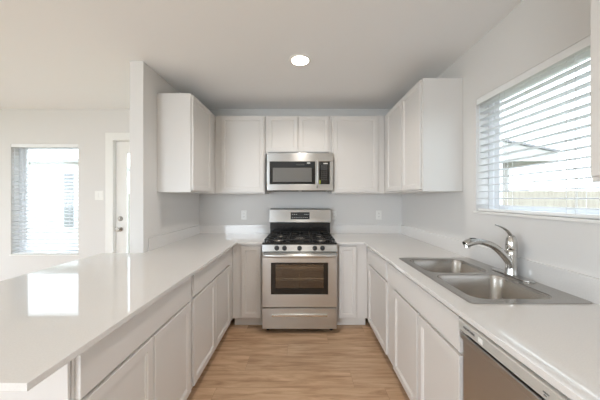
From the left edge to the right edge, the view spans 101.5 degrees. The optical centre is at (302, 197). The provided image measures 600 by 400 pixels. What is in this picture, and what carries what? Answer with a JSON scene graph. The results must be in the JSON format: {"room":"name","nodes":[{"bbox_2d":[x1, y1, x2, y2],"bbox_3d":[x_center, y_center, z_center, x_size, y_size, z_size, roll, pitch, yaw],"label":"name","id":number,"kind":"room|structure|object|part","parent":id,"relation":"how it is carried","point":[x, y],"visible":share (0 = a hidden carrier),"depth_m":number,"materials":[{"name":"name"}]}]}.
{"room":"kitchen","nodes":[
{"label":"kitchen","id":0,"kind":"room"},
{"bbox_2d":[130,61,198,252],"bbox_3d":[-1.403,0.110,2.635,0.117,2.535,1.130,0,0,0],"label":"wall","id":1,"kind":"structure","parent":0,"point":[153,213],"depth_m":2.14,"materials":[{"name":"white paint"}]},
{"bbox_2d":[157,93,214,193],"bbox_3d":[-1.179,-0.510,2.729,0.331,0.915,0.933,0,0,0],"label":"upper cabinet","id":2,"kind":"object","parent":1,"relation":"attached to","point":[185,126],"visible":0.91,"depth_m":2.26,"materials":[{"name":"white paint"}]},
{"bbox_3d":[-1.023,-0.513,2.503,0.019,0.885,0.458,0,0,0],"label":"door","id":3,"kind":"part","parent":2,"relation":"part of","materials":[{"name":"white paint"}]},
{"bbox_2d":[0,109,401,280],"bbox_3d":[-2.402,0.160,3.270,7.675,2.635,0.140,0,0,0],"label":"wall","id":4,"kind":"structure","parent":0,"point":[87,128],"depth_m":3.20,"materials":[{"name":"white paint"}]},
{"bbox_2d":[9,148,78,255],"bbox_3d":[-3.370,0.023,3.263,0.904,1.460,0.150,0,0,0],"label":"window","id":5,"kind":"structure","parent":4,"relation":"in","point":[21,159],"depth_m":3.30,"materials":[{"name":"white plastic"}]},
{"bbox_3d":[-3.370,0.745,3.241,0.904,0.017,0.106,0,0,0],"label":"sill","id":6,"kind":"part","parent":5,"relation":"part of","materials":[{"name":"white paint"}]},
{"bbox_2d":[11,144,77,253],"bbox_3d":[-3.370,0.013,3.225,0.874,1.440,0.073,0,0,0],"label":"window blind","id":7,"kind":"object","parent":5,"relation":"attached to","point":[46,146],"visible":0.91,"depth_m":3.21,"materials":[{"name":"white plastic"}]},
{"bbox_3d":[-3.370,0.725,3.234,0.868,0.017,0.050,0,0,0],"label":"rail","id":8,"kind":"part","parent":7,"relation":"part of","materials":[{"name":"white plastic"}]},
{"bbox_3d":[-3.350,0.031,3.234,0.002,1.380,0.055,0,0,0],"label":"ladder cord","id":9,"kind":"part","parent":7,"relation":"part of","materials":[{"name":"white fabric"}]},
{"bbox_3d":[-3.050,0.031,3.234,0.002,1.380,0.055,0,0,0],"label":"ladder cord","id":10,"kind":"part","parent":7,"relation":"part of","materials":[{"name":"white fabric"}]},
{"bbox_2d":[95,191,103,199],"bbox_3d":[-2.650,-0.033,3.195,0.116,0.118,0.009,0,0,0],"label":"light switch","id":11,"kind":"object","parent":4,"relation":"attached to","point":[99,195],"visible":1,"depth_m":3.19,"materials":[{"name":"white plastic"}]},
{"bbox_2d":[105,133,129,252],"bbox_3d":[-2.017,0.263,3.191,1.093,2.228,0.018,0,0,0],"label":"trim","id":12,"kind":"structure","parent":4,"relation":"attached to","point":[109,137],"depth_m":3.18,"materials":[{"name":"white paint"}]},
{"bbox_2d":[114,140,129,252],"bbox_3d":[-1.998,0.307,3.251,0.953,2.139,0.175,0,0,0],"label":"door","id":13,"kind":"structure","parent":4,"relation":"in","point":[121,147],"depth_m":3.23,"materials":[{"name":"white paint"}]},
{"bbox_3d":[-2.400,0.412,3.196,0.062,0.062,0.067,0,0,0],"label":"handle","id":14,"kind":"part","parent":13,"relation":"part of","materials":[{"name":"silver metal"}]},
{"bbox_3d":[-1.998,0.077,3.225,0.705,1.410,0.010,0,0,0],"label":"lite frame","id":15,"kind":"part","parent":13,"relation":"part of","materials":[{"name":"white paint"}]},
{"bbox_2d":[148,225,269,250],"bbox_3d":[-0.879,0.407,2.664,0.930,0.112,1.069,0,0,0],"label":"backsplash","id":16,"kind":"structure","parent":4,"relation":"attached to","point":[159,241],"depth_m":3.19,"materials":[{"name":"stone"}]},
{"bbox_2d":[215,116,268,193],"bbox_3d":[-0.734,-0.510,3.035,0.592,0.915,0.329,0,0,0],"label":"upper cabinet","id":17,"kind":"object","parent":4,"relation":"attached to","point":[240,141],"visible":0.94,"depth_m":2.88,"materials":[{"name":"white paint"}]},
{"bbox_2d":[241,210,246,219],"bbox_3d":[-0.765,0.222,3.195,0.072,0.118,0.008,0,0,0],"label":"wall outlet","id":18,"kind":"object","parent":4,"relation":"attached to","point":[243,212],"visible":1,"depth_m":3.19,"materials":[{"name":"white plastic"}]},
{"bbox_2d":[266,116,330,154],"bbox_3d":[-0.049,-0.745,3.035,0.769,0.447,0.329,0,0,0],"label":"upper cabinet","id":19,"kind":"object","parent":4,"relation":"attached to","point":[284,134],"visible":0.91,"depth_m":2.88,"materials":[{"name":"white paint"}]},
{"bbox_3d":[-0.232,-0.748,2.880,0.350,0.417,0.019,0,0,0],"label":"door","id":20,"kind":"part","parent":19,"relation":"part of","materials":[{"name":"white paint"}]},
{"bbox_2d":[267,153,332,190],"bbox_3d":[-0.030,-0.300,2.972,0.762,0.432,0.452,0,0,0],"label":"microwave","id":21,"kind":"object","parent":19,"relation":"attached to","point":[285,171],"visible":0.99,"depth_m":2.80,"materials":[{"name":"grey metal"}]},
{"bbox_3d":[-0.393,-0.288,2.823,0.035,0.256,0.044,0,0,0],"label":"trim","id":22,"kind":"part","parent":21,"relation":"part of","materials":[{"name":"silver metal"}]},
{"bbox_3d":[-0.115,-0.288,2.821,0.520,0.256,0.049,0,0,0],"label":"door","id":23,"kind":"part","parent":21,"relation":"part of","materials":[{"name":"black glass"}]},
{"bbox_3d":[-0.030,-0.466,2.822,0.760,0.100,0.045,0,0,0],"label":"vent panel","id":24,"kind":"part","parent":21,"relation":"part of","materials":[{"name":"silver metal"}]},
{"bbox_3d":[-0.030,-0.122,2.822,0.760,0.074,0.045,0,0,0],"label":"panel","id":25,"kind":"part","parent":21,"relation":"part of","materials":[{"name":"silver metal"}]},
{"bbox_3d":[0.167,-0.273,2.773,0.022,0.321,0.054,0,0,0],"label":"handle","id":26,"kind":"part","parent":21,"relation":"part of","materials":[{"name":"silver metal"}]},
{"bbox_3d":[0.331,-0.288,2.823,0.039,0.256,0.044,0,0,0],"label":"trim","id":27,"kind":"part","parent":21,"relation":"part of","materials":[{"name":"silver metal"}]},
{"bbox_3d":[0.134,-0.748,2.880,0.350,0.417,0.019,0,0,0],"label":"door","id":28,"kind":"part","parent":19,"relation":"part of","materials":[{"name":"white paint"}]},
{"bbox_2d":[331,210,336,219],"bbox_3d":[0.408,0.222,3.195,0.072,0.118,0.008,0,0,0],"label":"wall outlet","id":29,"kind":"object","parent":4,"relation":"attached to","point":[333,212],"visible":1,"depth_m":3.19,"materials":[{"name":"white plastic"}]},
{"bbox_2d":[329,116,383,193],"bbox_3d":[0.653,-0.510,3.035,0.625,0.915,0.329,0,0,0],"label":"upper cabinet","id":30,"kind":"object","parent":4,"relation":"attached to","point":[357,142],"visible":0.93,"depth_m":2.88,"materials":[{"name":"white paint"}]},
{"bbox_2d":[376,210,381,219],"bbox_3d":[0.995,0.222,3.195,0.072,0.118,0.008,0,0,0],"label":"wall outlet","id":31,"kind":"object","parent":4,"relation":"attached to","point":[378,212],"visible":1,"depth_m":3.19,"materials":[{"name":"white plastic"}]},
{"bbox_2d":[0,0,522,108],"bbox_3d":[-2.402,-1.218,-0.650,7.675,0.120,7.980,0,0,0],"label":"ceiling","id":32,"kind":"structure","parent":0,"point":[55,54],"depth_m":1.90,"materials":[{"name":"white paint"}]},
{"bbox_2d":[289,54,310,65],"bbox_3d":[-0.020,-1.155,2.060,0.183,0.006,0.183,0,0,0],"label":"recessed light","id":33,"kind":"object","parent":32,"relation":"in","point":[297,59],"visible":1,"depth_m":2.05,"materials":[{"name":"white plastic"}]},
{"bbox_2d":[187,318,409,399],"bbox_3d":[-2.402,1.427,-0.650,7.395,0.100,7.700,0,0,0],"label":"floor","id":34,"kind":"structure","parent":0,"point":[249,362],"depth_m":2.00,"materials":[{"name":"brown wood"}]},
{"bbox_2d":[0,277,190,399],"bbox_3d":[-1.032,0.931,1.188,0.625,0.891,0.835,0,0,0],"label":"base cabinet","id":35,"kind":"object","parent":34,"relation":"on","point":[147,357],"visible":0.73,"depth_m":1.09,"materials":[{"name":"white paint"}]},
{"bbox_3d":[-1.041,0.931,0.775,0.606,0.891,0.010,0,0,0],"label":"panel","id":36,"kind":"part","parent":35,"relation":"part of","materials":[{"name":"white paint"}]},
{"bbox_3d":[-0.729,0.962,0.990,0.019,0.580,0.392,0,0,0],"label":"door","id":37,"kind":"part","parent":35,"relation":"part of","materials":[{"name":"white paint"}]},
{"bbox_3d":[-0.748,0.879,1.195,0.018,0.786,0.820,0,0,0],"label":"frame","id":38,"kind":"part","parent":35,"relation":"part of","materials":[{"name":"white paint"}]},
{"bbox_3d":[-0.729,0.580,1.190,0.019,0.150,0.792,0,0,0],"label":"drawer","id":39,"kind":"part","parent":35,"relation":"part of","materials":[{"name":"white paint"}]},
{"bbox_3d":[-0.729,0.962,1.390,0.019,0.580,0.392,0,0,0],"label":"door","id":40,"kind":"part","parent":35,"relation":"part of","materials":[{"name":"white paint"}]},
{"bbox_2d":[190,247,232,388],"bbox_3d":[-1.032,0.931,2.401,0.625,0.891,1.589,0,0,0],"label":"base cabinet","id":41,"kind":"object","parent":34,"relation":"on","point":[211,301],"visible":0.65,"depth_m":1.92,"materials":[{"name":"white paint"}]},
{"bbox_2d":[0,225,269,391],"bbox_3d":[-1.049,0.418,1.905,1.270,0.134,2.587,0,0,0],"label":"countertop","id":42,"kind":"structure","parent":41,"relation":"on","point":[49,317],"depth_m":1.18,"materials":[{"name":"stone"}]},
{"bbox_3d":[-0.729,0.962,1.832,0.019,0.580,0.408,0,0,0],"label":"door","id":43,"kind":"part","parent":41,"relation":"part of","materials":[{"name":"white paint"}]},
{"bbox_3d":[-0.729,0.580,2.037,0.019,0.150,0.818,0,0,0],"label":"drawer","id":44,"kind":"part","parent":41,"relation":"part of","materials":[{"name":"white paint"}]},
{"bbox_3d":[-0.729,0.962,2.246,0.019,0.580,0.400,0,0,0],"label":"door","id":45,"kind":"part","parent":41,"relation":"part of","materials":[{"name":"white paint"}]},
{"bbox_2d":[233,244,262,324],"bbox_3d":[-0.577,0.931,2.885,0.318,0.891,0.629,0,0,0],"label":"base cabinet","id":46,"kind":"object","parent":34,"relation":"on","point":[247,258],"visible":0.67,"depth_m":2.58,"materials":[{"name":"white paint"}]},
{"bbox_3d":[-0.539,0.878,2.580,0.205,0.747,0.019,0,0,0],"label":"door","id":47,"kind":"part","parent":46,"relation":"part of","materials":[{"name":"white paint"}]},
{"bbox_2d":[262,209,336,329],"bbox_3d":[-0.030,0.757,2.800,0.763,1.240,0.768,0,0,0],"label":"gas range","id":48,"kind":"object","parent":34,"relation":"on","point":[299,252],"visible":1,"depth_m":2.48,"materials":[{"name":"grey metal"}]},
{"bbox_2d":[262,252,336,306],"bbox_3d":[-0.030,0.829,2.632,0.763,0.556,0.432,0,0,0],"label":"oven","id":49,"kind":"object","parent":48,"relation":"in","point":[289,279],"depth_m":2.48,"materials":[{"name":"silver metal"}]},
{"bbox_3d":[-0.030,1.223,2.506,0.754,0.208,0.049,0,0,0],"label":"drawer","id":50,"kind":"part","parent":48,"relation":"part of","materials":[{"name":"silver metal"}]},
{"bbox_3d":[-0.030,1.186,2.474,0.566,0.026,0.016,0,0,0],"label":"drawer handle","id":51,"kind":"part","parent":48,"relation":"part of","materials":[{"name":"silver metal"}]},
{"bbox_2d":[262,231,336,244],"bbox_3d":[-0.030,0.447,2.788,0.762,0.055,0.600,0,0,0],"label":"cooktop","id":52,"kind":"object","parent":48,"relation":"in","point":[275,237],"depth_m":2.64,"materials":[{"name":"black metal"}]},
{"bbox_3d":[-0.030,0.507,2.502,0.756,0.065,0.059,0,0,0],"label":"control panel","id":53,"kind":"part","parent":48,"relation":"part of","materials":[{"name":"silver metal"}]},
{"bbox_2d":[336,244,366,324],"bbox_3d":[0.519,0.931,2.885,0.324,0.891,0.629,0,0,0],"label":"base cabinet","id":54,"kind":"object","parent":34,"relation":"on","point":[351,307],"visible":0.7,"depth_m":2.58,"materials":[{"name":"white paint"}]},
{"bbox_3d":[0.474,0.878,2.580,0.185,0.747,0.019,0,0,0],"label":"door","id":55,"kind":"part","parent":54,"relation":"part of","materials":[{"name":"white paint"}]},
{"bbox_2d":[367,247,388,357],"bbox_3d":[0.980,0.931,2.567,0.629,0.891,1.258,0,0,0],"label":"base cabinet","id":56,"kind":"object","parent":34,"relation":"on","point":[377,267],"visible":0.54,"depth_m":2.15,"materials":[{"name":"white paint"}]},
{"bbox_3d":[0.675,0.580,2.222,0.019,0.150,0.530,0,0,0],"label":"drawer","id":57,"kind":"part","parent":56,"relation":"part of","materials":[{"name":"white paint"}]},
{"bbox_2d":[330,225,599,399],"bbox_3d":[0.824,0.418,1.500,0.940,0.134,3.399,0,0,0],"label":"countertop","id":58,"kind":"structure","parent":56,"relation":"on","point":[560,343],"depth_m":1.00,"materials":[{"name":"stone"}]},
{"bbox_2d":[399,258,592,303],"bbox_3d":[1.007,0.558,1.476,0.544,0.198,0.817,0,0,0],"label":"sink","id":59,"kind":"object","parent":58,"relation":"in","point":[474,281],"visible":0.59,"depth_m":1.46,"materials":[{"name":"grey metal"}]},
{"bbox_2d":[410,260,487,272],"bbox_3d":[0.976,0.558,1.671,0.394,0.198,0.339,0,0,0],"label":"basin","id":60,"kind":"object","parent":59,"relation":"in","point":[428,266],"depth_m":1.83,"materials":[{"name":"silver metal"}]},
{"bbox_2d":[437,274,551,298],"bbox_3d":[0.976,0.558,1.291,0.394,0.198,0.364,0,0,0],"label":"basin","id":61,"kind":"object","parent":59,"relation":"in","point":[474,286],"depth_m":1.45,"materials":[{"name":"silver metal"}]},
{"bbox_2d":[462,224,534,282],"bbox_3d":[1.114,0.307,1.455,0.318,0.302,0.270,0,0,0],"label":"faucet","id":62,"kind":"object","parent":58,"relation":"on","point":[509,255],"visible":1,"depth_m":1.44,"materials":[{"name":"silver metal"}]},
{"bbox_3d":[1.151,0.323,1.455,0.206,0.159,0.047,0,0,0],"label":"spout","id":63,"kind":"part","parent":62,"relation":"part of","materials":[{"name":"silver metal"}]},
{"bbox_3d":[1.208,0.231,1.455,0.125,0.149,0.060,0,0,0],"label":"lever handle","id":64,"kind":"part","parent":62,"relation":"part of","materials":[{"name":"silver metal"}]},
{"bbox_3d":[1.240,0.455,1.455,0.058,0.007,0.270,0,0,0],"label":"plate","id":65,"kind":"part","parent":62,"relation":"part of","materials":[{"name":"silver metal"}]},
{"bbox_2d":[388,263,466,399],"bbox_3d":[0.980,0.931,1.478,0.629,0.891,0.915,0,0,0],"label":"base cabinet","id":66,"kind":"object","parent":34,"relation":"on","point":[426,343],"visible":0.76,"depth_m":1.36,"materials":[{"name":"white paint"}]},
{"bbox_3d":[0.675,0.962,1.615,0.019,0.580,0.373,0,0,0],"label":"door","id":67,"kind":"part","parent":66,"relation":"part of","materials":[{"name":"white paint"}]},
{"bbox_3d":[0.675,0.580,1.478,0.019,0.150,0.873,0,0,0],"label":"drawer","id":68,"kind":"part","parent":66,"relation":"part of","materials":[{"name":"white paint"}]},
{"bbox_3d":[0.694,0.879,1.478,0.018,0.786,0.915,0,0,0],"label":"frame","id":69,"kind":"part","parent":66,"relation":"part of","materials":[{"name":"white paint"}]},
{"bbox_3d":[0.675,0.962,1.228,0.019,0.580,0.373,0,0,0],"label":"door","id":70,"kind":"part","parent":66,"relation":"part of","materials":[{"name":"white paint"}]},
{"bbox_2d":[459,318,570,399],"bbox_3d":[0.954,0.932,0.715,0.621,0.889,0.597,0,0,0],"label":"dishwasher","id":71,"kind":"object","parent":34,"relation":"on","point":[490,372],"visible":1,"depth_m":0.84,"materials":[{"name":"grey metal"}]},
{"bbox_3d":[0.685,0.918,0.715,0.045,0.707,0.597,0,0,0],"label":"door","id":72,"kind":"part","parent":71,"relation":"part of","materials":[{"name":"silver metal"}]},
{"bbox_2d":[402,0,599,278],"bbox_3d":[1.365,0.160,-0.650,0.140,2.635,7.700,0,0,0],"label":"wall","id":73,"kind":"structure","parent":0,"point":[533,32],"depth_m":1.55,"materials":[{"name":"white paint"}]},
{"bbox_2d":[384,78,462,193],"bbox_3d":[1.122,-0.510,2.586,0.344,0.915,1.220,0,0,0],"label":"upper cabinet","id":74,"kind":"object","parent":73,"relation":"attached to","point":[423,132],"visible":0.95,"depth_m":1.98,"materials":[{"name":"white paint"}]},
{"bbox_3d":[0.960,-0.513,2.568,0.019,0.885,0.407,0,0,0],"label":"door","id":75,"kind":"part","parent":74,"relation":"part of","materials":[{"name":"white paint"}]},
{"bbox_3d":[0.960,-0.513,2.171,0.019,0.885,0.363,0,0,0],"label":"door","id":76,"kind":"part","parent":74,"relation":"part of","materials":[{"name":"white paint"}]},
{"bbox_2d":[330,225,599,304],"bbox_3d":[0.824,0.407,1.500,0.940,0.112,3.399,0,0,0],"label":"backsplash","id":77,"kind":"structure","parent":73,"relation":"attached to","point":[586,287],"depth_m":1.59,"materials":[{"name":"stone"}]},
{"bbox_2d":[473,56,599,223],"bbox_3d":[1.358,-0.310,1.345,0.150,0.847,0.994,0,0,0],"label":"window","id":78,"kind":"structure","parent":73,"relation":"in","point":[496,152],"depth_m":1.68,"materials":[{"name":"white plastic"}]},
{"bbox_3d":[1.336,0.104,1.345,0.106,0.017,0.994,0,0,0],"label":"sill","id":79,"kind":"part","parent":78,"relation":"part of","materials":[{"name":"white paint"}]},
{"bbox_2d":[476,36,599,218],"bbox_3d":[1.320,-0.321,1.345,0.073,0.827,0.964,0,0,0],"label":"window blind","id":80,"kind":"object","parent":78,"relation":"attached to","point":[580,50],"visible":1,"depth_m":1.35,"materials":[{"name":"white plastic"}]},
{"bbox_3d":[1.329,-0.302,1.620,0.055,0.767,0.002,0,0,0],"label":"ladder cord","id":81,"kind":"part","parent":80,"relation":"part of","materials":[{"name":"white fabric"}]},
{"bbox_3d":[1.329,-0.302,1.580,0.055,0.767,0.002,0,0,0],"label":"ladder cord","id":82,"kind":"part","parent":80,"relation":"part of","materials":[{"name":"white fabric"}]},
{"bbox_3d":[1.329,0.085,1.345,0.050,0.017,0.958,0,0,0],"label":"rail","id":83,"kind":"part","parent":80,"relation":"part of","materials":[{"name":"white plastic"}]},
{"bbox_3d":[1.329,-0.302,1.210,0.055,0.767,0.002,0,0,0],"label":"ladder cord","id":84,"kind":"part","parent":80,"relation":"part of","materials":[{"name":"white fabric"}]},
{"bbox_3d":[1.329,-0.302,1.170,0.055,0.767,0.002,0,0,0],"label":"ladder cord","id":85,"kind":"part","parent":80,"relation":"part of","materials":[{"name":"white fabric"}]},
{"bbox_2d":[590,0,599,181],"bbox_3d":[1.122,-0.510,0.442,0.344,0.915,0.758,0,0,0],"label":"upper cabinet","id":86,"kind":"object","parent":73,"relation":"attached to","point":[594,4],"visible":1,"depth_m":0.80,"materials":[{"name":"white paint"}]},
{"label":"outside","id":87,"kind":"structure","parent":0,"visible":0},
{"bbox_3d":[0.000,1.752,0.000,80.000,0.150,80.000,0,0,0],"label":"ground","id":88,"kind":"structure","parent":87,"visible":0},
{"bbox_2d":[28,159,129,248],"bbox_3d":[-8.775,0.352,8.700,6.750,2.650,5.300,0,0,0],"label":"house","id":89,"kind":"structure","parent":88,"relation":"on","point":[30,166],"depth_m":6.20,"materials":[{"name":"white"}]},
{"bbox_3d":[-5.870,0.052,6.154,0.240,1.350,0.009,0,0,0],"label":"pane","id":90,"kind":"part","parent":89,"relation":"part of","materials":[{"name":"grey"}]},
{"bbox_2d":[128,193,129,252],"bbox_3d":[-3.321,0.773,6.430,4.398,1.807,0.060,0,0,0],"label":"wooden fence","id":91,"kind":"object","parent":88,"relation":"on","point":[128,193],"visible":0.02,"depth_m":6.40,"materials":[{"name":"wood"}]},
{"bbox_2d":[503,140,558,189],"bbox_3d":[5.100,-0.538,11.100,6.200,4.430,6.700,0,0,0],"label":"house","id":92,"kind":"structure","parent":88,"relation":"on","point":[553,157],"depth_m":7.80,"materials":[{"name":"grey paint"}]},
{"bbox_2d":[503,191,599,208],"bbox_3d":[9.314,0.731,7.030,13.628,1.893,0.060,0,0,0],"label":"wooden fence","id":93,"kind":"object","parent":88,"relation":"on","point":[591,203],"visible":0.1,"depth_m":7.00,"materials":[{"name":"beige wood"}]}
]}

